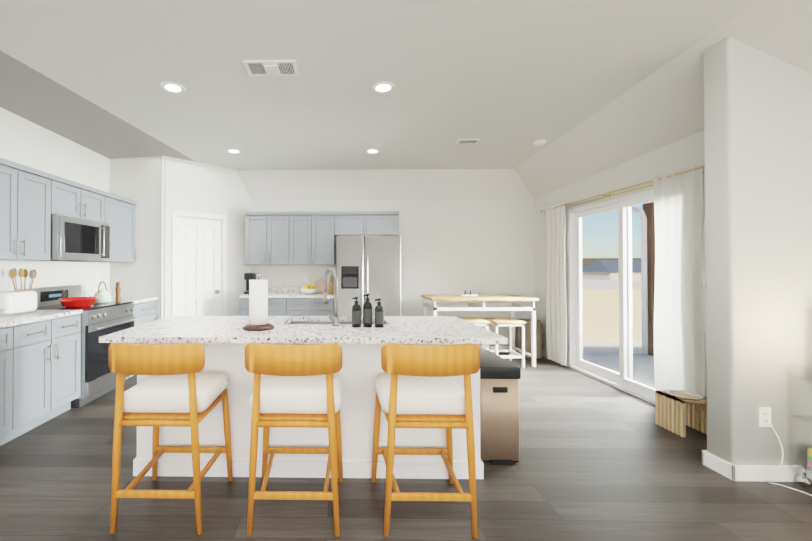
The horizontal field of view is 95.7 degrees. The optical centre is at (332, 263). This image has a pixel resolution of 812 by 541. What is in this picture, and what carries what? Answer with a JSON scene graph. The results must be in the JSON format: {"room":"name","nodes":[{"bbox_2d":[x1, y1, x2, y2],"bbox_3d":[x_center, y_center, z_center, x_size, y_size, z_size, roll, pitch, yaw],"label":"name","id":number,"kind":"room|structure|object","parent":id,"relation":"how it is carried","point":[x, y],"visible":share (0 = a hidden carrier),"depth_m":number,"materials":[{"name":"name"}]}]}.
{"room":"dining room and kitchen","nodes":[
{"label":"dining room and kitchen","id":0,"kind":"room"},
{"bbox_2d":[0,107,109,291],"bbox_3d":[-3.043,-0.153,1.526,0.120,2.950,8.500,0,-1,1],"label":"wall","id":1,"kind":"structure","parent":0,"point":[25,142],"depth_m":3.80,"materials":[{"name":"white paint"}]},
{"bbox_2d":[0,158,55,259],"bbox_3d":[-2.787,-0.433,2.972,0.340,0.794,0.759,0,-1,1],"label":"upper cabinet","id":2,"kind":"object","parent":1,"relation":"attached to","point":[32,200],"depth_m":3.07,"materials":[{"name":"grey wood"}]},
{"bbox_2d":[56,176,107,223],"bbox_3d":[-2.775,-0.640,3.738,0.340,0.365,0.768,0,-1,1],"label":"upper cabinet","id":3,"kind":"object","parent":1,"relation":"attached to","point":[73,199],"depth_m":3.73,"materials":[{"name":"grey wood"}]},
{"bbox_2d":[23,214,110,261],"bbox_3d":[-2.710,-0.241,3.733,0.470,0.428,0.758,0,-1,1],"label":"microwave","id":4,"kind":"object","parent":3,"relation":"attached to","point":[73,239],"visible":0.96,"depth_m":3.59,"materials":[{"name":"silver metal"}]},
{"bbox_2d":[81,289,110,296],"bbox_3d":[-2.945,0.371,3.014,0.022,0.100,3.447,0,-1,1],"label":"backsplash","id":5,"kind":"structure","parent":1,"relation":"attached to","point":[92,294],"depth_m":4.33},
{"bbox_2d":[106,193,135,261],"bbox_3d":[-2.764,-0.420,4.431,0.340,0.794,0.622,0,-1,1],"label":"upper cabinet","id":6,"kind":"object","parent":1,"relation":"attached to","point":[121,210],"depth_m":4.45,"materials":[{"name":"grey wood"}]},
{"bbox_2d":[109,156,249,319],"bbox_3d":[-2.091,-0.119,5.271,1.663,2.950,1.122,0,-1,1],"label":"wall","id":7,"kind":"structure","parent":0,"point":[158,189],"depth_m":4.75,"materials":[{"name":"white paint"}]},
{"bbox_2d":[171,210,226,315],"bbox_3d":[-1.881,0.321,5.095,0.782,2.064,0.156,1,-1,-44],"label":"door","id":8,"kind":"structure","parent":7,"relation":"attached to","point":[198,242],"depth_m":5.08,"materials":[{"name":"white wood"}]},
{"bbox_2d":[250,199,533,345],"bbox_3d":[0.093,-0.116,5.667,6.020,2.950,0.120,0,-1,1],"label":"wall","id":9,"kind":"structure","parent":0,"point":[475,247],"depth_m":5.58,"materials":[{"name":"white paint"}]},
{"bbox_2d":[245,212,292,264],"bbox_3d":[-0.928,-0.371,5.452,0.713,0.775,0.340,0,-1,1],"label":"upper cabinet","id":10,"kind":"object","parent":9,"relation":"attached to","point":[289,238],"depth_m":5.29,"materials":[{"name":"grey wood"}]},
{"bbox_2d":[268,286,333,293],"bbox_3d":[-0.627,0.394,5.600,1.310,0.100,0.022,0,-1,1],"label":"backsplash","id":11,"kind":"structure","parent":9,"relation":"attached to","point":[271,289],"depth_m":5.59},
{"bbox_2d":[303,274,307,281],"bbox_3d":[-0.422,0.218,5.606,0.070,0.116,0.008,0,-1,1],"label":"outlet","id":12,"kind":"object","parent":9,"relation":"attached to","point":[305,277],"visible":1,"depth_m":5.60,"materials":[{"name":"white plastic"}]},
{"bbox_2d":[293,212,336,264],"bbox_3d":[-0.334,-0.371,5.443,0.723,0.775,0.340,0,-1,1],"label":"upper cabinet","id":13,"kind":"object","parent":9,"relation":"attached to","point":[314,233],"depth_m":5.28,"materials":[{"name":"grey wood"}]},
{"bbox_2d":[337,211,398,235],"bbox_3d":[0.491,-0.588,5.432,0.927,0.341,0.340,0,-1,1],"label":"upper cabinet","id":14,"kind":"object","parent":9,"relation":"attached to","point":[355,223],"depth_m":5.26,"materials":[{"name":"grey wood"}]},
{"bbox_2d":[0,352,811,540],"bbox_3d":[0.027,1.351,1.464,6.620,0.060,8.860,0,-1,1],"label":"floor","id":15,"kind":"structure","parent":0,"point":[600,461],"depth_m":2.09,"materials":[{"name":"wood"}]},
{"bbox_2d":[0,321,23,445],"bbox_3d":[-2.653,0.888,2.291,0.630,0.882,0.825,0,-1,1],"label":"base cabinet","id":16,"kind":"object","parent":15,"relation":"on","point":[11,336],"depth_m":2.64,"materials":[{"name":"grey wood"}]},
{"bbox_2d":[24,313,80,432],"bbox_3d":[-2.642,0.894,2.958,0.630,0.882,0.760,0,-1,1],"label":"base cabinet","id":17,"kind":"object","parent":15,"relation":"on","point":[40,367],"depth_m":2.99,"materials":[{"name":"grey wood"}]},
{"bbox_2d":[0,310,81,324],"bbox_3d":[-2.647,0.431,2.314,0.640,0.032,2.057,0,-1,1],"label":"countertop","id":18,"kind":"structure","parent":17,"relation":"on","point":[11,320],"depth_m":2.93,"materials":[{"name":"white stone"}]},
{"bbox_2d":[0,291,36,316],"bbox_3d":[-2.630,0.324,2.979,0.170,0.192,0.312,0,-1,1],"label":"toaster","id":19,"kind":"object","parent":18,"relation":"on","point":[14,303],"visible":1,"depth_m":2.92,"materials":[{"name":"white plastic"}]},
{"bbox_2d":[9,268,36,290],"bbox_3d":[-2.785,0.230,3.249,0.213,0.384,0.155,0,-1,1],"label":"wooden spoons","id":20,"kind":"object","parent":18,"relation":"on","point":[13,272],"visible":0.54,"depth_m":3.24,"materials":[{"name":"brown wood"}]},
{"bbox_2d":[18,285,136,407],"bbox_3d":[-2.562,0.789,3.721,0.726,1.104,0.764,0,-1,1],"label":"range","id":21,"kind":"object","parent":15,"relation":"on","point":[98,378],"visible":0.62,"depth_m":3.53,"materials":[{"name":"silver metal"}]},
{"bbox_2d":[58,297,98,307],"bbox_3d":[-2.500,0.379,3.553,0.330,0.083,0.400,0,-1,1],"label":"bowl","id":22,"kind":"object","parent":21,"relation":"on","point":[72,302],"visible":1,"depth_m":3.46,"materials":[{"name":"red ceramic"}]},
{"bbox_2d":[94,281,111,303],"bbox_3d":[-2.494,0.306,3.942,0.170,0.236,0.227,0,-1,1],"label":"kettle","id":23,"kind":"object","parent":21,"relation":"on","point":[103,295],"visible":0.96,"depth_m":3.86,"materials":[{"name":"ceramic"}]},
{"bbox_2d":[125,297,157,379],"bbox_3d":[-2.619,0.907,4.417,0.630,0.882,0.622,0,-1,1],"label":"base cabinet","id":24,"kind":"object","parent":15,"relation":"on","point":[144,311],"depth_m":4.42,"materials":[{"name":"grey wood"}]},
{"bbox_2d":[111,297,155,300],"bbox_3d":[-2.614,0.450,4.421,0.640,0.032,0.622,0,-1,1],"label":"countertop","id":25,"kind":"structure","parent":24,"relation":"on","point":[113,298],"depth_m":4.52,"materials":[{"name":"white stone"}]},
{"bbox_2d":[115,282,120,300],"bbox_3d":[-2.510,0.321,4.224,0.060,0.220,0.060,0,-1,1],"label":"pepper mill","id":26,"kind":"object","parent":25,"relation":"on","point":[118,290],"visible":1,"depth_m":4.20,"materials":[{"name":"brown wood"}]},
{"bbox_2d":[108,342,232,534],"bbox_3d":[-0.865,0.859,1.971,0.497,0.936,0.528,0,-1,1],"label":"stool","id":27,"kind":"object","parent":15,"relation":"on","point":[177,388],"visible":1,"depth_m":1.77,"materials":[{"name":"brown wood"}]},
{"bbox_2d":[240,298,290,315],"bbox_3d":[-0.930,0.915,5.296,0.713,0.882,0.630,0,-1,1],"label":"base cabinet","id":28,"kind":"object","parent":15,"relation":"on","point":[289,301],"depth_m":4.99,"materials":[{"name":"grey wood"}]},
{"bbox_2d":[245,343,342,536],"bbox_3d":[-0.189,0.859,1.960,0.497,0.936,0.528,0,-1,1],"label":"stool","id":29,"kind":"object","parent":15,"relation":"on","point":[298,386],"visible":1,"depth_m":1.76,"materials":[{"name":"brown wood"}]},
{"bbox_2d":[133,320,488,478],"bbox_3d":[-0.156,0.890,2.495,2.180,0.882,0.788,0,-1,1],"label":"kitchen island","id":30,"kind":"object","parent":15,"relation":"on","point":[361,363],"depth_m":2.26,"materials":[{"name":"white"}]},
{"bbox_2d":[99,316,506,343],"bbox_3d":[-0.167,0.432,2.460,2.284,0.032,0.890,0,-1,1],"label":"island countertop","id":31,"kind":"structure","parent":30,"relation":"on","point":[172,329],"depth_m":2.17,"materials":[{"name":"white stone"}]},
{"bbox_2d":[242,272,273,330],"bbox_3d":[-0.475,0.235,2.312,0.204,0.358,0.204,0,-1,1],"label":"paper towel","id":32,"kind":"object","parent":31,"relation":"on","point":[258,304],"visible":1,"depth_m":2.26,"materials":[{"name":"white paper"}]},
{"bbox_2d":[324,267,339,325],"bbox_3d":[-0.008,0.218,2.501,0.119,0.394,0.214,0,-1,1],"label":"faucet","id":33,"kind":"object","parent":31,"relation":"on","point":[335,318],"visible":1,"depth_m":2.43,"materials":[{"name":"silver metal"}]},
{"bbox_2d":[352,297,360,326],"bbox_3d":[0.156,0.317,2.381,0.060,0.195,0.061,0,-1,1],"label":"soap bottle","id":34,"kind":"object","parent":31,"relation":"on","point":[356,314],"visible":1,"depth_m":2.36,"materials":[{"name":"black"}]},
{"bbox_2d":[363,294,371,326],"bbox_3d":[0.231,0.307,2.390,0.062,0.215,0.063,0,-1,1],"label":"soap bottle","id":35,"kind":"object","parent":31,"relation":"on","point":[367,313],"visible":1,"depth_m":2.36,"materials":[{"name":"black"}]},
{"bbox_2d":[375,298,383,326],"bbox_3d":[0.306,0.322,2.378,0.059,0.185,0.059,0,-1,1],"label":"soap bottle","id":36,"kind":"object","parent":31,"relation":"on","point":[379,315],"visible":1,"depth_m":2.35,"materials":[{"name":"black"}]},
{"bbox_2d":[291,298,333,315],"bbox_3d":[-0.341,0.915,5.286,0.713,0.882,0.630,0,-1,1],"label":"base cabinet","id":37,"kind":"object","parent":15,"relation":"on","point":[299,306],"depth_m":4.97,"materials":[{"name":"grey wood"}]},
{"bbox_2d":[239,294,333,297],"bbox_3d":[-0.632,0.458,5.290,1.310,0.032,0.640,0,-1,1],"label":"countertop","id":38,"kind":"structure","parent":37,"relation":"on","point":[244,295],"depth_m":4.98,"materials":[{"name":"white stone"}]},
{"bbox_2d":[244,273,255,293],"bbox_3d":[-1.231,0.289,5.384,0.130,0.305,0.240,0,-1,1],"label":"coffee maker","id":39,"kind":"object","parent":38,"relation":"on","point":[249,276],"visible":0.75,"depth_m":5.28,"materials":[{"name":"black plastic"}]},
{"bbox_2d":[301,283,317,293],"bbox_3d":[-0.343,0.360,5.279,0.270,0.161,0.270,0,-1,1],"label":"fruit bowl","id":40,"kind":"object","parent":38,"relation":"on","point":[309,288],"visible":1,"depth_m":5.22,"materials":[{"name":"white ceramic"}]},
{"bbox_2d":[314,279,323,291],"bbox_3d":[-0.179,0.334,5.525,0.210,0.206,0.066,0,-1,1],"label":"cutting board","id":41,"kind":"object","parent":38,"relation":"on","point":[319,284],"visible":0.65,"depth_m":5.52,"materials":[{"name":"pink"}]},
{"bbox_2d":[328,275,332,293],"bbox_3d":[-0.041,0.282,5.395,0.100,0.320,0.100,0,-1,1],"label":"knife block","id":42,"kind":"object","parent":38,"relation":"on","point":[330,288],"visible":0.73,"depth_m":5.34,"materials":[{"name":"brown wood"}]},
{"bbox_2d":[337,235,400,315],"bbox_3d":[0.488,0.487,5.164,0.865,1.735,0.816,0,-1,1],"label":"fridge","id":43,"kind":"object","parent":15,"relation":"on","point":[371,265],"visible":0.58,"depth_m":4.82,"materials":[{"name":"grey metal"}]},
{"bbox_2d":[371,343,479,537],"bbox_3d":[0.479,0.859,1.950,0.497,0.936,0.528,0,-1,1],"label":"stool","id":44,"kind":"object","parent":15,"relation":"on","point":[417,386],"visible":1,"depth_m":1.75,"materials":[{"name":"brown wood"}]},
{"bbox_2d":[458,317,488,349],"bbox_3d":[1.847,1.052,4.898,0.390,0.600,0.400,0,-1,1],"label":"stool","id":45,"kind":"object","parent":15,"relation":"on","point":[477,321],"visible":0.23,"depth_m":4.71,"materials":[{"name":"white wood"}]},
{"bbox_2d":[421,294,538,366],"bbox_3d":[1.999,0.903,5.037,1.390,0.900,0.640,0,-1,1],"label":"dining table","id":46,"kind":"object","parent":15,"relation":"on","point":[514,307],"visible":0.9,"depth_m":4.76,"materials":[{"name":"white wood"}]},
{"bbox_2d":[459,290,476,296],"bbox_3d":[1.884,0.410,5.033,0.220,0.084,0.120,0,-1,1],"label":"centerpiece","id":47,"kind":"object","parent":46,"relation":"on","point":[468,295],"visible":1,"depth_m":5.02,"materials":[{"name":"white ceramic"}]},
{"bbox_2d":[480,350,520,464],"bbox_3d":[1.126,1.014,2.666,0.278,0.635,0.554,0,-1,1],"label":"trash can","id":48,"kind":"object","parent":15,"relation":"on","point":[500,377],"visible":0.69,"depth_m":2.42,"materials":[{"name":"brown metal"}]},
{"bbox_2d":[483,317,525,367],"bbox_3d":[2.306,1.052,4.871,0.390,0.600,0.400,0,-1,1],"label":"stool","id":49,"kind":"object","parent":15,"relation":"on","point":[496,322],"visible":0.81,"depth_m":4.69,"materials":[{"name":"white wood"}]},
{"bbox_2d":[516,319,541,358],"bbox_3d":[2.878,1.083,5.296,0.340,0.545,0.340,0,-1,1],"label":"ottoman","id":50,"kind":"object","parent":15,"relation":"on","point":[528,338],"visible":0.54,"depth_m":5.16,"materials":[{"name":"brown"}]},
{"bbox_2d":[655,390,706,436],"bbox_3d":[2.815,1.190,2.891,0.250,0.289,0.240,0,-1,1],"label":"pet feeder","id":51,"kind":"object","parent":15,"relation":"on","point":[677,411],"visible":0.94,"depth_m":2.88,"materials":[{"name":"brown wood"}]},
{"bbox_2d":[789,365,811,487],"bbox_3d":[2.898,0.966,2.011,0.271,0.720,0.350,0,-1,1],"label":"cart","id":52,"kind":"object","parent":15,"relation":"on","point":[803,480],"visible":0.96,"depth_m":2.14,"materials":[{"name":"silver metal"}]},
{"bbox_2d":[808,448,811,467],"bbox_3d":[2.902,1.140,2.011,0.203,0.106,0.243,0,-1,1],"label":"books","id":53,"kind":"object","parent":52,"relation":"in","point":[809,457],"depth_m":2.12,"materials":[{"name":"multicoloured paper"}]},
{"bbox_2d":[0,0,811,199],"bbox_3d":[0.027,-1.244,1.487,6.020,0.430,8.260,0,-1,1],"label":"ceiling","id":54,"kind":"structure","parent":0,"point":[584,89],"depth_m":2.86,"materials":[{"name":"white paint"}]},
{"bbox_2d":[160,82,185,94],"bbox_3d":[-1.310,-1.440,2.965,0.192,0.012,0.192,0,-1,1],"label":"recessed light","id":55,"kind":"object","parent":54,"relation":"in","point":[173,88],"visible":0.98,"depth_m":2.96,"materials":[{"name":"white plastic"}]},
{"bbox_2d":[226,149,241,153],"bbox_3d":[-1.254,-1.425,4.586,0.192,0.012,0.192,0,-1,1],"label":"recessed light","id":56,"kind":"object","parent":54,"relation":"in","point":[233,151],"visible":0.94,"depth_m":4.59,"materials":[{"name":"white plastic"}]},
{"bbox_2d":[243,60,298,75],"bbox_3d":[-0.450,-1.441,2.667,0.380,0.014,0.190,0,-1,1],"label":"ceiling vent","id":57,"kind":"object","parent":54,"relation":"in","point":[269,67],"visible":1,"depth_m":2.65,"materials":[{"name":"white metal"}]},
{"bbox_2d":[365,149,379,153],"bbox_3d":[0.506,-1.425,4.589,0.192,0.012,0.192,0,-1,1],"label":"recessed light","id":58,"kind":"object","parent":54,"relation":"in","point":[372,151],"visible":1,"depth_m":4.59,"materials":[{"name":"white plastic"}]},
{"bbox_2d":[372,82,394,93],"bbox_3d":[0.414,-1.440,2.963,0.192,0.012,0.192,0,-1,1],"label":"recessed light","id":59,"kind":"object","parent":54,"relation":"in","point":[383,87],"visible":1,"depth_m":2.95,"materials":[{"name":"white plastic"}]},
{"bbox_2d":[456,139,480,143],"bbox_3d":[1.584,-1.429,4.224,0.240,0.010,0.140,0,-1,1],"label":"ceiling vent","id":60,"kind":"object","parent":54,"relation":"in","point":[468,141],"visible":1,"depth_m":4.21,"materials":[{"name":"white metal"}]},
{"bbox_2d":[533,140,545,145],"bbox_3d":[2.431,-1.417,4.241,0.132,0.034,0.132,0,-1,1],"label":"smoke detector","id":61,"kind":"object","parent":54,"relation":"attached to","point":[539,142],"visible":1,"depth_m":4.21,"materials":[{"name":"white plastic"}]},
{"bbox_2d":[534,130,706,397],"bbox_3d":[3.096,-0.154,1.428,0.120,2.950,8.500,0,-1,1],"label":"wall","id":62,"kind":"structure","parent":0,"point":[684,153],"depth_m":3.99,"materials":[{"name":"white paint"}]},
{"bbox_2d":[542,349,567,366],"bbox_3d":[3.089,1.307,5.111,0.013,0.095,0.790,0,-1,1],"label":"baseboard","id":63,"kind":"structure","parent":62,"relation":"attached to","point":[544,353],"depth_m":5.23,"materials":[{"name":"white"}]},
{"bbox_2d":[568,189,654,404],"bbox_3d":[3.134,0.318,3.864,0.142,2.050,1.720,0,-1,1],"label":"door","id":64,"kind":"structure","parent":62,"relation":"in","point":[622,379],"depth_m":3.91,"materials":[{"name":"white plastic"}]},
{"bbox_2d":[540,164,704,396],"bbox_3d":[3.025,0.261,3.996,0.100,2.125,2.512,0,-1,1],"label":"curtains","id":65,"kind":"object","parent":62,"relation":"hanging from","point":[679,348],"visible":0.81,"depth_m":3.21,"materials":[{"name":"fabric"}]},
{"bbox_2d":[703,37,811,465],"bbox_3d":[2.780,-0.146,2.308,0.640,2.950,0.170,0,-1,1],"label":"wall","id":66,"kind":"structure","parent":0,"point":[758,174],"depth_m":2.23,"materials":[{"name":"white paint"}]},
{"bbox_2d":[702,450,727,467],"bbox_3d":[2.730,1.282,2.387,0.561,0.095,0.013,0,-1,1],"label":"baseboard","id":67,"kind":"structure","parent":66,"relation":"attached to","point":[708,459],"depth_m":2.33,"materials":[{"name":"white wood"}]},
{"bbox_2d":[758,407,770,426],"bbox_3d":[2.646,0.939,2.211,0.070,0.116,0.008,0,-1,1],"label":"outlet","id":68,"kind":"object","parent":66,"relation":"attached to","point":[764,414],"visible":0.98,"depth_m":2.21,"materials":[{"name":"white plastic"}]},
{"bbox_2d":[767,420,811,495],"bbox_3d":[2.681,1.136,2.095,0.139,0.379,0.205,0,-1,1],"label":"lamp cord","id":69,"kind":"object","parent":68,"relation":"attached to","point":[781,464],"visible":1,"depth_m":2.14,"materials":[{"name":"white plastic"}]},
{"bbox_2d":[728,462,811,481],"bbox_3d":[2.727,1.280,2.204,0.561,0.095,0.013,0,-1,1],"label":"baseboard","id":70,"kind":"structure","parent":66,"relation":"attached to","point":[760,473],"depth_m":2.20,"materials":[{"name":"white wood"}]},
{"label":"outside","id":71,"kind":"structure","parent":0,"visible":0},
{"bbox_2d":[582,279,641,353],"bbox_3d":[25.816,3.101,54.516,110.000,0.100,170.000,0,-1,1],"label":"ground","id":72,"kind":"structure","parent":71,"point":[596,346],"depth_m":12.41,"materials":[{"name":"white"}]},
{"bbox_2d":[582,258,640,266],"bbox_3d":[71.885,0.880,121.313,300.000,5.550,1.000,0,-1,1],"label":"roof","id":73,"kind":"object","parent":72,"relation":"on","point":[585,261],"depth_m":120.59,"materials":[{"name":"grey"}]},
{"bbox_2d":[582,260,640,279],"bbox_3d":[60.130,1.827,73.984,14.800,5.200,10.800,0,-1,1],"label":"house","id":74,"kind":"structure","parent":72,"relation":"on","point":[596,270],"depth_m":71.88,"materials":[{"name":"beige"}]},
{"bbox_2d":[582,289,641,338],"bbox_3d":[17.712,1.780,12.680,33.129,1.785,0.060,0,-1,1],"label":"fence","id":75,"kind":"object","parent":72,"relation":"on","point":[596,319],"depth_m":12.78,"materials":[{"name":"brown wood"}]},
{"bbox_2d":[583,353,654,388],"bbox_3d":[5.386,1.979,2.873,4.409,1.210,5.460,0,-1,1],"label":"patio slab","id":76,"kind":"object","parent":72,"relation":"on","point":[648,378],"depth_m":4.99,"materials":[{"name":"grey concrete"}]},
{"bbox_2d":[631,202,654,355],"bbox_3d":[4.683,0.128,5.571,0.660,2.540,0.160,0,-1,1],"label":"post","id":77,"kind":"object","parent":76,"relation":"on","point":[648,235],"depth_m":5.51,"materials":[{"name":"brown wood"}]}
]}

